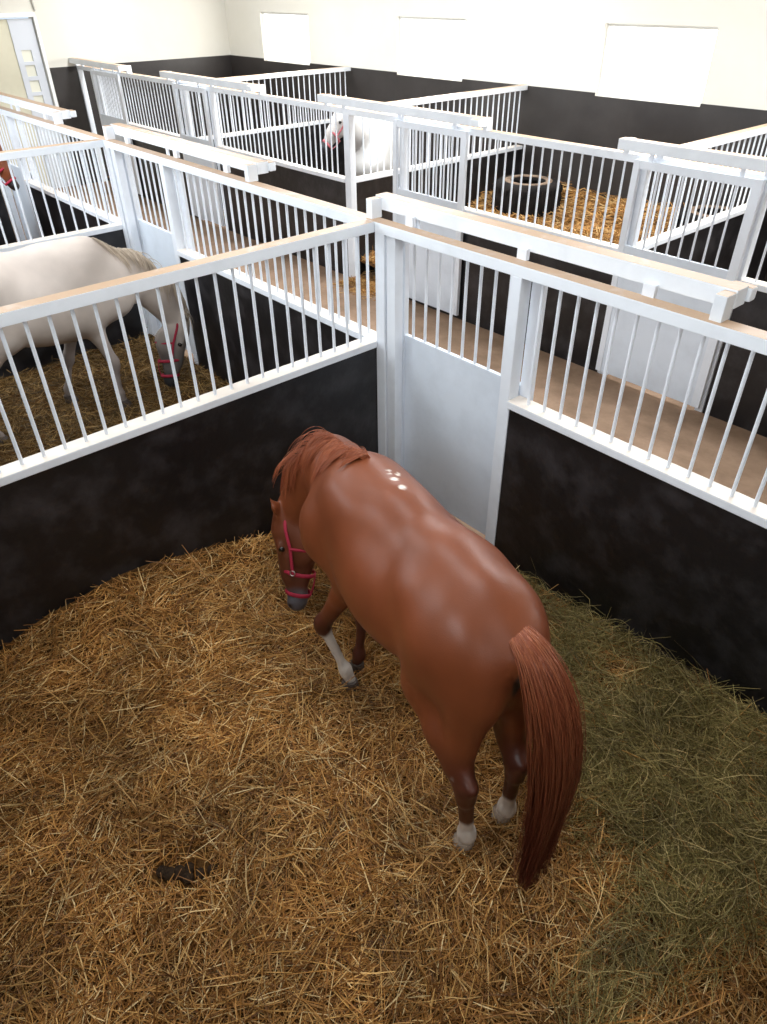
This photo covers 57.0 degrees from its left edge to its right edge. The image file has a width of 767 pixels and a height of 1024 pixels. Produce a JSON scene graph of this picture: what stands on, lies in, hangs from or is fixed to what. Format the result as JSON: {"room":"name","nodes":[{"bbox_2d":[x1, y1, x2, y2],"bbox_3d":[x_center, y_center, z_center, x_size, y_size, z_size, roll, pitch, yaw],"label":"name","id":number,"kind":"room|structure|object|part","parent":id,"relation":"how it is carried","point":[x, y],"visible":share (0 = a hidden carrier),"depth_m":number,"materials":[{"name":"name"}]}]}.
{"room":"horse stable","nodes":[
{"label":"horse stable","id":0,"kind":"room"},
{"bbox_2d":[0,0,230,184],"bbox_3d":[-7.851,-8.537,13.415,11.250,4.700,0.250,-28,45,-32],"label":"wall","id":1,"kind":"structure","parent":0,"point":[110,31],"depth_m":14.78,"materials":[{"name":"white paint"}]},
{"bbox_2d":[0,18,71,194],"bbox_3d":[-7.742,-7.875,13.948,2.440,3.000,0.080,-28,45,-32],"label":"door","id":2,"kind":"structure","parent":1,"relation":"in","point":[22,73],"depth_m":13.98,"materials":[{"name":"grey metal"}]},
{"bbox_3d":[-7.020,-8.983,13.906,0.190,0.190,0.010,-28,45,-32],"label":"pane","id":3,"kind":"part","parent":2,"relation":"part of","materials":[{"name":"beige"}]},
{"bbox_3d":[-7.018,-8.783,14.056,0.190,0.190,0.010,-28,45,-32],"label":"pane","id":4,"kind":"part","parent":2,"relation":"part of","materials":[{"name":"beige"}]},
{"bbox_3d":[-7.016,-8.571,14.216,0.190,0.200,0.010,-28,45,-32],"label":"pane","id":5,"kind":"part","parent":2,"relation":"part of","materials":[{"name":"beige"}]},
{"bbox_3d":[-7.014,-8.363,14.371,0.190,0.200,0.010,-28,45,-32],"label":"pane","id":6,"kind":"part","parent":2,"relation":"part of","materials":[{"name":"beige glass"}]},
{"bbox_2d":[0,12,75,185],"bbox_3d":[-7.699,-7.854,13.836,2.670,3.100,0.050,-28,45,-32],"label":"trim","id":7,"kind":"structure","parent":1,"relation":"attached to","point":[24,14],"depth_m":13.89,"materials":[{"name":"white"}]},
{"bbox_2d":[50,55,238,184],"bbox_3d":[-7.758,-7.467,14.083,11.230,2.185,0.020,-28,45,-32],"label":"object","id":8,"kind":"structure","parent":1,"relation":"attached to","point":[66,81],"depth_m":15.52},
{"bbox_2d":[3,180,766,538],"bbox_3d":[-0.499,-1.678,8.183,11.850,0.120,22.500,-28,45,-32],"label":"floor","id":9,"kind":"structure","parent":0,"point":[755,466],"depth_m":7.47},
{"bbox_2d":[0,189,16,244],"bbox_3d":[-7.485,-4.161,9.659,4.268,2.200,0.128,-28,45,-32],"label":"wall","id":10,"kind":"structure","parent":9,"relation":"on","point":[4,216],"depth_m":11.07,"materials":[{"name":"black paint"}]},
{"bbox_2d":[0,106,126,247],"bbox_3d":[-4.364,-4.043,9.458,0.128,2.200,4.380,-28,45,-32],"label":"stall","id":11,"kind":"object","parent":9,"relation":"on","point":[10,115],"visible":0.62,"depth_m":9.01,"materials":[{"name":"white paint"}]},
{"bbox_3d":[-5.782,-4.970,10.770,0.100,2.132,0.095,-28,45,-32],"label":"post","id":12,"kind":"part","parent":11,"relation":"part of","materials":[{"name":"white metal"}]},
{"bbox_3d":[-5.714,-4.924,10.709,0.076,2.132,0.090,-28,45,-32],"label":"post","id":13,"kind":"part","parent":11,"relation":"part of","materials":[{"name":"white metal"}]},
{"bbox_3d":[-4.982,-4.432,10.042,0.100,2.132,0.080,-28,45,-32],"label":"post","id":14,"kind":"part","parent":11,"relation":"part of","materials":[{"name":"white metal"}]},
{"bbox_2d":[0,92,76,124],"bbox_3d":[-4.741,-5.324,9.226,0.260,0.137,3.060,-28,45,-32],"label":"door track","id":15,"kind":"object","parent":11,"relation":"on","point":[58,114],"visible":1,"depth_m":8.69,"materials":[{"name":"white metal"}]},
{"bbox_2d":[0,104,38,239],"bbox_3d":[-5.255,-4.767,10.347,0.045,2.186,1.255,-28,45,-32],"label":"sliding door","id":16,"kind":"structure","parent":15,"relation":"hanging from","point":[16,171],"depth_m":10.46,"materials":[{"name":"white paint"}]},
{"bbox_3d":[-5.258,-4.437,10.604,0.033,1.350,1.105,-28,45,-32],"label":"panel","id":17,"kind":"part","parent":16,"relation":"part of","materials":[{"name":"paint"}]},
{"bbox_3d":[-4.373,-4.895,8.819,0.100,0.070,4.380,-28,45,-32],"label":"rail","id":18,"kind":"part","parent":11,"relation":"part of","materials":[{"name":"white metal"}]},
{"bbox_3d":[-3.938,-3.931,8.937,0.128,0.052,3.083,-28,45,-32],"label":"sill","id":19,"kind":"part","parent":11,"relation":"part of","materials":[{"name":"paint"}]},
{"bbox_3d":[-3.929,-3.392,9.336,0.092,1.297,3.073,-28,45,-32],"label":"panel","id":20,"kind":"part","parent":11,"relation":"part of","materials":[{"name":"black paint"}]},
{"bbox_2d":[0,139,143,377],"bbox_3d":[-4.586,-2.211,7.018,4.268,2.200,0.128,-28,45,-32],"label":"wall","id":21,"kind":"structure","parent":9,"relation":"on","point":[112,234],"depth_m":7.71,"materials":[{"name":"white metal"}]},
{"bbox_3d":[-4.595,-3.063,6.379,4.268,0.070,0.100,-28,45,-32],"label":"rail","id":22,"kind":"part","parent":21,"relation":"part of","materials":[{"name":"white metal"}]},
{"bbox_3d":[-4.588,-2.386,6.887,4.268,0.052,0.128,-28,45,-32],"label":"sill","id":23,"kind":"part","parent":21,"relation":"part of","materials":[{"name":"paint"}]},
{"bbox_3d":[-4.582,-1.850,7.289,4.268,1.297,0.092,-28,45,-32],"label":"panel","id":24,"kind":"part","parent":21,"relation":"part of","materials":[{"name":"black paint"}]},
{"bbox_2d":[0,333,232,465],"bbox_3d":[-3.093,-0.459,6.231,4.268,0.251,4.166,-28,45,-32],"label":"bedding","id":25,"kind":"object","parent":9,"relation":"on","point":[10,396],"visible":0.25,"depth_m":7.36,"materials":[{"name":"brown plant"}]},
{"bbox_2d":[0,236,193,442],"bbox_3d":[-3.044,-1.684,6.643,2.573,1.637,0.813,-28,45,-32],"label":"horse","id":26,"kind":"object","parent":25,"relation":"on","point":[37,270],"visible":0.7,"depth_m":6.35},
{"bbox_2d":[76,65,198,217],"bbox_3d":[-4.822,-7.324,13.839,0.128,2.200,4.328,-28,45,-32],"label":"stall","id":27,"kind":"object","parent":9,"relation":"on","point":[80,68],"visible":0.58,"depth_m":13.55,"materials":[{"name":"white paint"}]},
{"bbox_3d":[-6.231,-8.245,15.143,0.100,2.132,0.070,-28,45,-32],"label":"post","id":28,"kind":"part","parent":27,"relation":"part of","materials":[{"name":"white metal"}]},
{"bbox_2d":[68,58,131,73],"bbox_3d":[-5.523,-8.623,13.636,0.260,0.137,2.450,-28,45,-32],"label":"door track","id":29,"kind":"object","parent":27,"relation":"attached to","point":[77,61],"visible":1,"depth_m":13.38,"materials":[{"name":"white metal"}]},
{"bbox_2d":[90,67,142,194],"bbox_3d":[-5.368,-7.650,14.192,0.045,2.186,1.250,-28,45,-32],"label":"sliding door","id":30,"kind":"structure","parent":29,"relation":"hanging from","point":[105,119],"depth_m":13.93,"materials":[{"name":"white paint"}]},
{"bbox_3d":[-5.383,-8.440,13.609,0.037,0.070,1.100,-28,45,-32],"label":"rail","id":31,"kind":"part","parent":30,"relation":"part of","materials":[{"name":"white metal"}]},
{"bbox_3d":[-5.371,-7.320,14.449,0.033,1.350,1.100,-28,45,-32],"label":"panel","id":32,"kind":"part","parent":30,"relation":"part of","materials":[{"name":"paint"}]},
{"bbox_3d":[-5.665,-7.864,14.628,0.100,2.132,0.080,-28,45,-32],"label":"post","id":33,"kind":"part","parent":27,"relation":"part of","materials":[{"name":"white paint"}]},
{"bbox_3d":[-4.831,-8.177,13.200,0.100,0.070,4.328,-28,45,-32],"label":"rail","id":34,"kind":"part","parent":27,"relation":"part of","materials":[{"name":"white metal"}]},
{"bbox_3d":[-4.516,-7.293,13.428,0.128,0.052,3.398,-28,45,-32],"label":"sill","id":35,"kind":"part","parent":27,"relation":"part of","materials":[{"name":"paint"}]},
{"bbox_3d":[-4.507,-6.754,13.827,0.092,1.297,3.388,-28,45,-32],"label":"panel","id":36,"kind":"part","parent":27,"relation":"part of","materials":[{"name":"black paint"}]},
{"bbox_2d":[0,219,377,649],"bbox_3d":[-1.686,-0.261,4.377,4.268,2.200,0.128,-28,45,-32],"label":"wall","id":37,"kind":"structure","parent":9,"relation":"on","point":[197,472],"depth_m":4.54,"materials":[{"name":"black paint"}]},
{"bbox_3d":[-1.695,-1.113,3.738,4.268,0.070,0.100,-28,45,-32],"label":"rail","id":38,"kind":"part","parent":37,"relation":"part of","materials":[{"name":"white metal"}]},
{"bbox_3d":[-1.688,-0.436,4.246,4.268,0.052,0.128,-28,45,-32],"label":"sill","id":39,"kind":"part","parent":37,"relation":"part of","materials":[{"name":"paint"}]},
{"bbox_2d":[103,139,383,449],"bbox_3d":[-1.464,-2.093,6.817,0.128,2.200,4.380,-28,45,-32],"label":"stall","id":40,"kind":"object","parent":9,"relation":"on","point":[168,164],"visible":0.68,"depth_m":6.55,"materials":[{"name":"white paint"}]},
{"bbox_3d":[-2.882,-3.020,8.129,0.100,2.132,0.095,-28,45,-32],"label":"post","id":41,"kind":"part","parent":40,"relation":"part of","materials":[{"name":"white metal"}]},
{"bbox_3d":[-2.814,-2.974,8.068,0.076,2.132,0.090,-28,45,-32],"label":"post","id":42,"kind":"part","parent":40,"relation":"part of","materials":[{"name":"white metal"}]},
{"bbox_3d":[-2.083,-2.482,7.401,0.100,2.132,0.080,-28,45,-32],"label":"post","id":43,"kind":"part","parent":40,"relation":"part of","materials":[{"name":"white metal"}]},
{"bbox_2d":[102,123,275,181],"bbox_3d":[-1.921,-3.427,6.657,0.260,0.137,2.820,-28,45,-32],"label":"door track","id":44,"kind":"object","parent":40,"relation":"on","point":[252,167],"visible":1,"depth_m":6.40,"materials":[{"name":"white metal"}]},
{"bbox_2d":[121,148,195,352],"bbox_3d":[-2.355,-2.817,7.706,0.045,2.186,1.255,-28,45,-32],"label":"sliding door","id":45,"kind":"structure","parent":44,"relation":"hanging from","point":[155,241],"depth_m":7.63,"materials":[{"name":"white paint"}]},
{"bbox_3d":[-2.358,-2.487,7.962,0.033,1.350,1.105,-28,45,-32],"label":"panel","id":46,"kind":"part","parent":45,"relation":"part of","materials":[{"name":"paint"}]},
{"bbox_3d":[-1.474,-2.945,6.178,0.100,0.070,4.380,-28,45,-32],"label":"rail","id":47,"kind":"part","parent":40,"relation":"part of","materials":[{"name":"white metal"}]},
{"bbox_3d":[-1.038,-1.981,6.296,0.128,0.052,3.083,-28,45,-32],"label":"sill","id":48,"kind":"part","parent":40,"relation":"part of","materials":[{"name":"paint"}]},
{"bbox_3d":[-1.029,-1.442,6.695,0.092,1.297,3.073,-28,45,-32],"label":"panel","id":49,"kind":"part","parent":40,"relation":"part of","materials":[{"name":"black paint"}]},
{"bbox_2d":[179,81,348,275],"bbox_3d":[-1.939,-5.386,11.213,0.128,2.200,4.378,-28,45,-32],"label":"stall","id":50,"kind":"object","parent":9,"relation":"on","point":[322,185],"visible":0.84,"depth_m":10.79,"materials":[{"name":"white paint"}]},
{"bbox_3d":[-3.348,-6.306,12.517,0.100,2.132,0.120,-28,45,-32],"label":"post","id":51,"kind":"part","parent":50,"relation":"part of","materials":[{"name":"white metal"}]},
{"bbox_2d":[159,71,265,94],"bbox_3d":[-2.779,-6.777,11.136,0.260,0.137,2.920,-28,45,-32],"label":"door track","id":52,"kind":"object","parent":50,"relation":"on","point":[169,75],"visible":1,"depth_m":10.89,"materials":[{"name":"white metal"}]},
{"bbox_2d":[171,80,224,225],"bbox_3d":[-3.200,-6.192,12.218,0.045,2.186,1.080,-28,45,-32],"label":"sliding door","id":53,"kind":"structure","parent":52,"relation":"hanging from","point":[209,142],"depth_m":12.17,"materials":[{"name":"white paint"}]},
{"bbox_3d":[-3.215,-6.982,11.634,0.037,0.070,0.930,-28,45,-32],"label":"rail","id":54,"kind":"part","parent":53,"relation":"part of","materials":[{"name":"white metal"}]},
{"bbox_3d":[-3.203,-5.862,12.475,0.033,1.350,0.930,-28,45,-32],"label":"panel","id":55,"kind":"part","parent":53,"relation":"part of","materials":[{"name":"paint"}]},
{"bbox_3d":[-2.759,-5.910,11.981,0.100,2.132,0.080,-28,45,-32],"label":"post","id":56,"kind":"part","parent":50,"relation":"part of","materials":[{"name":"white metal"}]},
{"bbox_3d":[-1.948,-6.237,10.574,0.100,0.070,4.378,-28,45,-32],"label":"rail","id":57,"kind":"part","parent":50,"relation":"part of","materials":[{"name":"white metal"}]},
{"bbox_3d":[-1.613,-5.340,10.783,0.128,0.052,3.388,-28,45,-32],"label":"sill","id":58,"kind":"part","parent":50,"relation":"part of","materials":[{"name":"paint"}]},
{"bbox_3d":[-1.604,-4.802,11.183,0.092,1.297,3.378,-28,45,-32],"label":"panel","id":59,"kind":"part","parent":50,"relation":"part of","materials":[{"name":"black paint"}]},
{"bbox_2d":[186,66,350,206],"bbox_3d":[-1.987,-7.072,13.463,3.546,2.200,0.128,-28,45,-32],"label":"wall","id":60,"kind":"structure","parent":9,"relation":"on","point":[341,161],"depth_m":13.45,"materials":[{"name":"white metal"}]},
{"bbox_3d":[-1.989,-7.247,13.331,3.546,0.052,0.128,-28,45,-32],"label":"sill","id":61,"kind":"part","parent":60,"relation":"part of","materials":[{"name":"paint"}]},
{"bbox_3d":[-1.996,-7.924,12.824,3.546,0.070,0.100,-28,45,-32],"label":"rail","id":62,"kind":"part","parent":60,"relation":"part of","materials":[{"name":"white metal"}]},
{"bbox_3d":[-1.983,-6.711,13.733,3.546,1.297,0.092,-28,45,-32],"label":"panel","id":63,"kind":"part","parent":60,"relation":"part of","materials":[{"name":"black paint"}]},
{"bbox_2d":[325,270,375,300],"bbox_3d":[-0.077,-3.244,10.074,1.131,0.151,1.230,-28,45,-32],"label":"straw spill","id":64,"kind":"object","parent":9,"relation":"on","point":[372,283],"visible":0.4,"depth_m":10.18,"materials":[{"name":"yellow plant"}]},
{"bbox_2d":[0,531,766,1023],"bbox_3d":[-0.229,1.431,3.595,4.268,0.411,4.276,-28,45,-32],"label":"bedding","id":65,"kind":"object","parent":9,"relation":"on","point":[178,710],"visible":0.66,"depth_m":3.53,"materials":[{"name":"brown plant"}]},
{"bbox_2d":[156,865,166,878],"bbox_3d":[-1.085,1.768,3.467,0.060,0.046,0.068,-28,45,-32],"label":"dropping","id":66,"kind":"object","parent":65,"relation":"on","point":[161,868],"visible":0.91,"depth_m":3.45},
{"bbox_2d":[164,866,174,881],"bbox_3d":[-1.043,1.772,3.459,0.070,0.053,0.077,-28,45,-32],"label":"dropping","id":67,"kind":"object","parent":65,"relation":"on","point":[169,871],"visible":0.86,"depth_m":3.44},
{"bbox_2d":[174,865,185,880],"bbox_3d":[-1.000,1.769,3.463,0.068,0.052,0.081,-28,45,-32],"label":"dropping","id":68,"kind":"object","parent":65,"relation":"on","point":[177,868],"visible":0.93,"depth_m":3.44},
{"bbox_2d":[182,871,193,884],"bbox_3d":[-0.956,1.783,3.446,0.060,0.045,0.070,-28,45,-32],"label":"dropping","id":69,"kind":"object","parent":65,"relation":"on","point":[189,875],"visible":0.96,"depth_m":3.43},
{"bbox_2d":[185,862,193,871],"bbox_3d":[-0.956,1.756,3.484,0.052,0.039,0.060,-28,45,-32],"label":"dropping","id":70,"kind":"object","parent":65,"relation":"on","point":[190,864],"visible":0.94,"depth_m":3.47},
{"bbox_2d":[195,867,205,879],"bbox_3d":[-0.898,1.773,3.461,0.052,0.040,0.059,-28,45,-32],"label":"dropping","id":71,"kind":"object","parent":65,"relation":"on","point":[198,874],"visible":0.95,"depth_m":3.45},
{"bbox_2d":[207,864,218,875],"bbox_3d":[-0.841,1.762,3.475,0.053,0.040,0.060,-28,45,-32],"label":"dropping","id":72,"kind":"object","parent":65,"relation":"on","point":[209,869],"visible":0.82,"depth_m":3.46,"materials":[{"name":"brown"}]},
{"bbox_2d":[270,426,587,896],"bbox_3d":[0.102,0.502,3.800,0.771,1.541,2.561,-17,40,-21],"label":"horse","id":73,"kind":"object","parent":65,"relation":"on","point":[469,635],"visible":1,"depth_m":3.13},
{"bbox_2d":[476,553,766,1023],"bbox_3d":[0.927,1.358,3.702,2.479,0.350,2.706,-28,45,-32],"label":"hay","id":74,"kind":"object","parent":65,"relation":"on","point":[684,816],"visible":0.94,"depth_m":3.64},
{"bbox_2d":[352,84,527,274],"bbox_3d":[0.912,-5.122,10.822,3.546,2.200,0.128,-28,45,-32],"label":"wall","id":75,"kind":"structure","parent":9,"relation":"on","point":[368,185],"depth_m":10.56,"materials":[{"name":"white metal"}]},
{"bbox_3d":[0.916,-4.761,11.092,3.546,1.297,0.092,-28,45,-32],"label":"panel","id":76,"kind":"part","parent":75,"relation":"part of","materials":[{"name":"black paint"}]},
{"bbox_3d":[0.910,-5.297,10.690,3.546,0.052,0.128,-28,45,-32],"label":"sill","id":77,"kind":"part","parent":75,"relation":"part of","materials":[{"name":"paint"}]},
{"bbox_3d":[0.903,-5.974,10.182,3.546,0.070,0.100,-28,45,-32],"label":"rail","id":78,"kind":"part","parent":75,"relation":"part of","materials":[{"name":"white metal"}]},
{"bbox_2d":[343,107,642,371],"bbox_3d":[0.960,-3.436,8.572,0.128,2.200,4.378,-28,45,-32],"label":"stall","id":79,"kind":"object","parent":9,"relation":"on","point":[568,304],"visible":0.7,"depth_m":7.99,"materials":[{"name":"white paint"}]},
{"bbox_3d":[-0.449,-4.356,9.876,0.100,2.132,0.120,-28,45,-32],"label":"post","id":80,"kind":"part","parent":79,"relation":"part of","materials":[{"name":"white metal"}]},
{"bbox_3d":[0.266,-3.875,9.225,0.100,2.132,0.080,-28,45,-32],"label":"post","id":81,"kind":"part","parent":79,"relation":"part of","materials":[{"name":"white metal"}]},
{"bbox_2d":[317,93,492,130],"bbox_3d":[0.140,-4.814,8.477,0.260,0.137,2.920,-28,45,-32],"label":"door track","id":82,"kind":"object","parent":79,"relation":"on","point":[486,123],"visible":1,"depth_m":8.24,"materials":[{"name":"white metal"}]},
{"bbox_2d":[393,115,468,315],"bbox_3d":[0.540,-3.676,8.811,0.045,2.186,1.220,-28,45,-32],"label":"sliding door","id":83,"kind":"structure","parent":82,"relation":"hanging from","point":[446,269],"depth_m":8.76,"materials":[{"name":"white paint"}]},
{"bbox_3d":[0.537,-3.346,9.068,0.033,1.350,1.070,-28,45,-32],"label":"panel","id":84,"kind":"part","parent":83,"relation":"part of","materials":[{"name":"paint"}]},
{"bbox_3d":[0.525,-4.466,8.228,0.037,0.070,1.070,-28,45,-32],"label":"rail","id":85,"kind":"part","parent":83,"relation":"part of","materials":[{"name":"white metal"}]},
{"bbox_3d":[0.951,-4.287,7.933,0.100,0.070,4.378,-28,45,-32],"label":"rail","id":86,"kind":"part","parent":79,"relation":"part of","materials":[{"name":"white metal"}]},
{"bbox_3d":[1.358,-2.809,8.484,0.092,1.297,3.188,-28,45,-32],"label":"panel","id":87,"kind":"part","parent":79,"relation":"part of","materials":[{"name":"black paint"}]},
{"bbox_3d":[1.349,-3.348,8.085,0.128,0.052,3.198,-28,45,-32],"label":"sill","id":88,"kind":"part","parent":79,"relation":"part of","materials":[{"name":"paint"}]},
{"bbox_2d":[360,175,684,267],"bbox_3d":[2.365,-3.734,9.811,3.548,0.878,4.258,-28,45,-32],"label":"bedding","id":89,"kind":"object","parent":9,"relation":"on","point":[611,208],"visible":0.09,"depth_m":10.39,"materials":[{"name":"yellow plant"}]},
{"bbox_2d":[491,174,562,218],"bbox_3d":[2.219,-4.907,10.957,1.074,0.471,1.074,20,41,25],"label":"tyre","id":90,"kind":"object","parent":89,"relation":"on","point":[535,178],"visible":0.73,"depth_m":10.62,"materials":[{"name":"rubber"}]},
{"bbox_2d":[673,204,733,228],"bbox_3d":[4.319,-3.680,9.358,0.994,0.591,0.994,20,41,25],"label":"tyre","id":91,"kind":"object","parent":89,"relation":"on","point":[694,205],"visible":0.12,"depth_m":9.27,"materials":[{"name":"rubber"}]},
{"bbox_2d":[375,219,766,716],"bbox_3d":[1.435,-0.143,4.176,0.128,2.200,4.380,-28,45,-32],"label":"stall","id":92,"kind":"object","parent":9,"relation":"on","point":[674,552],"visible":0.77,"depth_m":4.21,"materials":[{"name":"white paint"}]},
{"bbox_3d":[0.017,-1.070,5.488,0.100,2.132,0.095,-28,45,-32],"label":"post","id":93,"kind":"part","parent":92,"relation":"part of","materials":[{"name":"white metal"}]},
{"bbox_3d":[0.085,-1.024,5.426,0.076,2.132,0.090,-28,45,-32],"label":"post","id":94,"kind":"part","parent":92,"relation":"part of","materials":[{"name":"white metal"}]},
{"bbox_3d":[0.816,-0.532,4.760,0.100,2.132,0.080,-28,45,-32],"label":"post","id":95,"kind":"part","parent":92,"relation":"part of","materials":[{"name":"white metal"}]},
{"bbox_2d":[366,192,757,322],"bbox_3d":[0.841,-1.569,4.141,0.260,0.137,2.615,-28,45,-32],"label":"door track","id":96,"kind":"object","parent":92,"relation":"on","point":[725,296],"visible":1,"depth_m":3.87,"materials":[{"name":"white metal"}]},
{"bbox_2d":[401,219,547,534],"bbox_3d":[0.544,-0.867,5.064,0.045,2.186,1.255,-28,45,-32],"label":"sliding door","id":97,"kind":"structure","parent":96,"relation":"hanging from","point":[450,400],"depth_m":5.19,"materials":[{"name":"white paint"}]},
{"bbox_3d":[0.541,-0.536,5.321,0.033,1.350,1.105,-28,45,-32],"label":"panel","id":98,"kind":"part","parent":97,"relation":"part of","materials":[{"name":"paint"}]},
{"bbox_3d":[1.426,-0.995,3.537,0.100,0.070,4.380,-28,45,-32],"label":"rail","id":99,"kind":"part","parent":92,"relation":"part of","materials":[{"name":"white metal"}]},
{"bbox_3d":[1.870,0.508,4.054,0.092,1.297,3.073,-28,45,-32],"label":"panel","id":100,"kind":"part","parent":92,"relation":"part of","materials":[{"name":"black paint"}]},
{"bbox_3d":[1.861,-0.031,3.655,0.128,0.052,3.083,-28,45,-32],"label":"sill","id":101,"kind":"part","parent":92,"relation":"part of","materials":[{"name":"paint"}]},
{"bbox_2d":[597,154,766,437],"bbox_3d":[3.860,-1.485,5.931,0.128,2.200,4.378,-28,45,-32],"label":"stall","id":102,"kind":"object","parent":9,"relation":"on","point":[753,313],"visible":0.52,"depth_m":6.63,"materials":[{"name":"white paint"}]},
{"bbox_3d":[2.450,-2.406,7.235,0.100,2.132,0.120,-28,45,-32],"label":"post","id":103,"kind":"part","parent":102,"relation":"part of","materials":[{"name":"white metal"}]},
{"bbox_2d":[617,137,766,175],"bbox_3d":[3.119,-2.810,5.764,0.260,0.137,2.720,-28,45,-32],"label":"door track","id":104,"kind":"object","parent":102,"relation":"on","point":[629,145],"visible":1,"depth_m":6.08,"materials":[{"name":"white metal"}]},
{"bbox_2d":[595,154,765,407],"bbox_3d":[2.751,-2.189,6.797,0.045,2.186,1.220,-28,45,-32],"label":"sliding door","id":105,"kind":"structure","parent":104,"relation":"hanging from","point":[689,344],"depth_m":6.86,"materials":[{"name":"white paint"}]},
{"bbox_3d":[2.748,-1.859,7.054,0.033,1.350,1.070,-28,45,-32],"label":"panel","id":106,"kind":"part","parent":105,"relation":"part of","materials":[{"name":"paint"}]},
{"bbox_3d":[2.736,-2.979,6.214,0.037,0.070,1.070,-28,45,-32],"label":"rail","id":107,"kind":"part","parent":105,"relation":"part of","materials":[{"name":"white metal"}]},
{"bbox_3d":[3.850,-2.337,5.292,0.100,0.070,4.378,-28,45,-32],"label":"rail","id":108,"kind":"part","parent":102,"relation":"part of","materials":[{"name":"white metal"}]},
{"bbox_3d":[3.212,-1.894,6.542,0.100,2.132,0.080,-28,45,-32],"label":"post","id":109,"kind":"part","parent":102,"relation":"part of","materials":[{"name":"white metal"}]},
{"bbox_3d":[4.280,-0.844,5.822,0.092,1.297,3.118,-28,45,-32],"label":"panel","id":110,"kind":"part","parent":102,"relation":"part of","materials":[{"name":"black paint"}]},
{"bbox_3d":[4.271,-1.382,5.423,0.128,0.052,3.128,-28,45,-32],"label":"sill","id":111,"kind":"part","parent":102,"relation":"part of","materials":[{"name":"paint"}]},
{"bbox_2d":[637,124,766,280],"bbox_3d":[3.811,-3.172,8.180,3.546,2.200,0.128,-28,45,-32],"label":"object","id":112,"kind":"structure","parent":9,"relation":"on","point":[737,213],"depth_m":7.80,"materials":[{"name":"white paint"}]},
{"bbox_3d":[3.810,-3.347,8.049,3.546,0.052,0.128,-28,45,-32],"label":"sill","id":113,"kind":"part","parent":112,"relation":"part of","materials":[{"name":"paint"}]},
{"bbox_3d":[3.802,-4.024,7.541,3.546,0.070,0.100,-28,45,-32],"label":"rail","id":114,"kind":"part","parent":112,"relation":"part of","materials":[{"name":"white metal"}]},
{"bbox_3d":[3.815,-2.811,8.451,3.546,1.297,0.092,-28,45,-32],"label":"panel","id":115,"kind":"part","parent":112,"relation":"part of","materials":[{"name":"black paint"}]},
{"bbox_3d":[-0.531,-5.336,12.713,3.548,0.225,4.258,-28,45,-32],"label":"bedding","id":116,"kind":"object","parent":9,"relation":"on","visible":0},
{"bbox_2d":[321,95,396,175],"bbox_3d":[-0.108,-5.763,11.607,0.831,2.067,2.558,13,39,18],"label":"horse","id":117,"kind":"object","parent":116,"relation":"on","point":[357,120],"visible":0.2,"depth_m":10.79},
{"bbox_3d":[-5.992,-2.401,8.878,4.268,0.218,4.166,-28,45,-32],"label":"bedding","id":118,"kind":"object","parent":9,"relation":"on","visible":0},
{"bbox_2d":[0,145,19,190],"bbox_3d":[-5.754,-3.767,9.020,2.440,2.042,0.757,0,37,1],"label":"horse","id":119,"kind":"object","parent":118,"relation":"on","point":[5,174],"visible":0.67,"depth_m":8.68},
{"bbox_2d":[224,0,766,109],"bbox_3d":[3.790,-5.919,9.760,0.250,4.700,21.900,-28,45,-32],"label":"wall","id":120,"kind":"structure","parent":0,"point":[557,44],"depth_m":10.79,"materials":[{"name":"white paint"}]},
{"bbox_2d":[262,12,309,64],"bbox_3d":[-2.004,-9.971,14.853,0.060,0.870,1.700,-28,45,-32],"label":"window","id":121,"kind":"structure","parent":120,"relation":"in","point":[286,35],"depth_m":14.87,"materials":[{"name":"white glass"}]},
{"bbox_2d":[400,17,465,80],"bbox_3d":[0.859,-8.046,12.245,0.060,0.870,1.650,-28,45,-32],"label":"window","id":122,"kind":"structure","parent":120,"relation":"in","point":[429,47],"depth_m":12.24,"materials":[{"name":"white glass"}]},
{"bbox_2d":[230,55,766,281],"bbox_3d":[3.700,-4.859,10.444,0.020,2.185,21.900,-28,45,-32],"label":"wainscoting","id":123,"kind":"structure","parent":120,"relation":"attached to","point":[581,117],"depth_m":11.01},
{"bbox_2d":[598,23,718,105],"bbox_3d":[3.716,-6.124,9.643,0.060,0.870,1.660,-28,45,-32],"label":"window","id":124,"kind":"structure","parent":120,"relation":"in","point":[661,63],"depth_m":9.62,"materials":[{"name":"white glass"}]}
]}

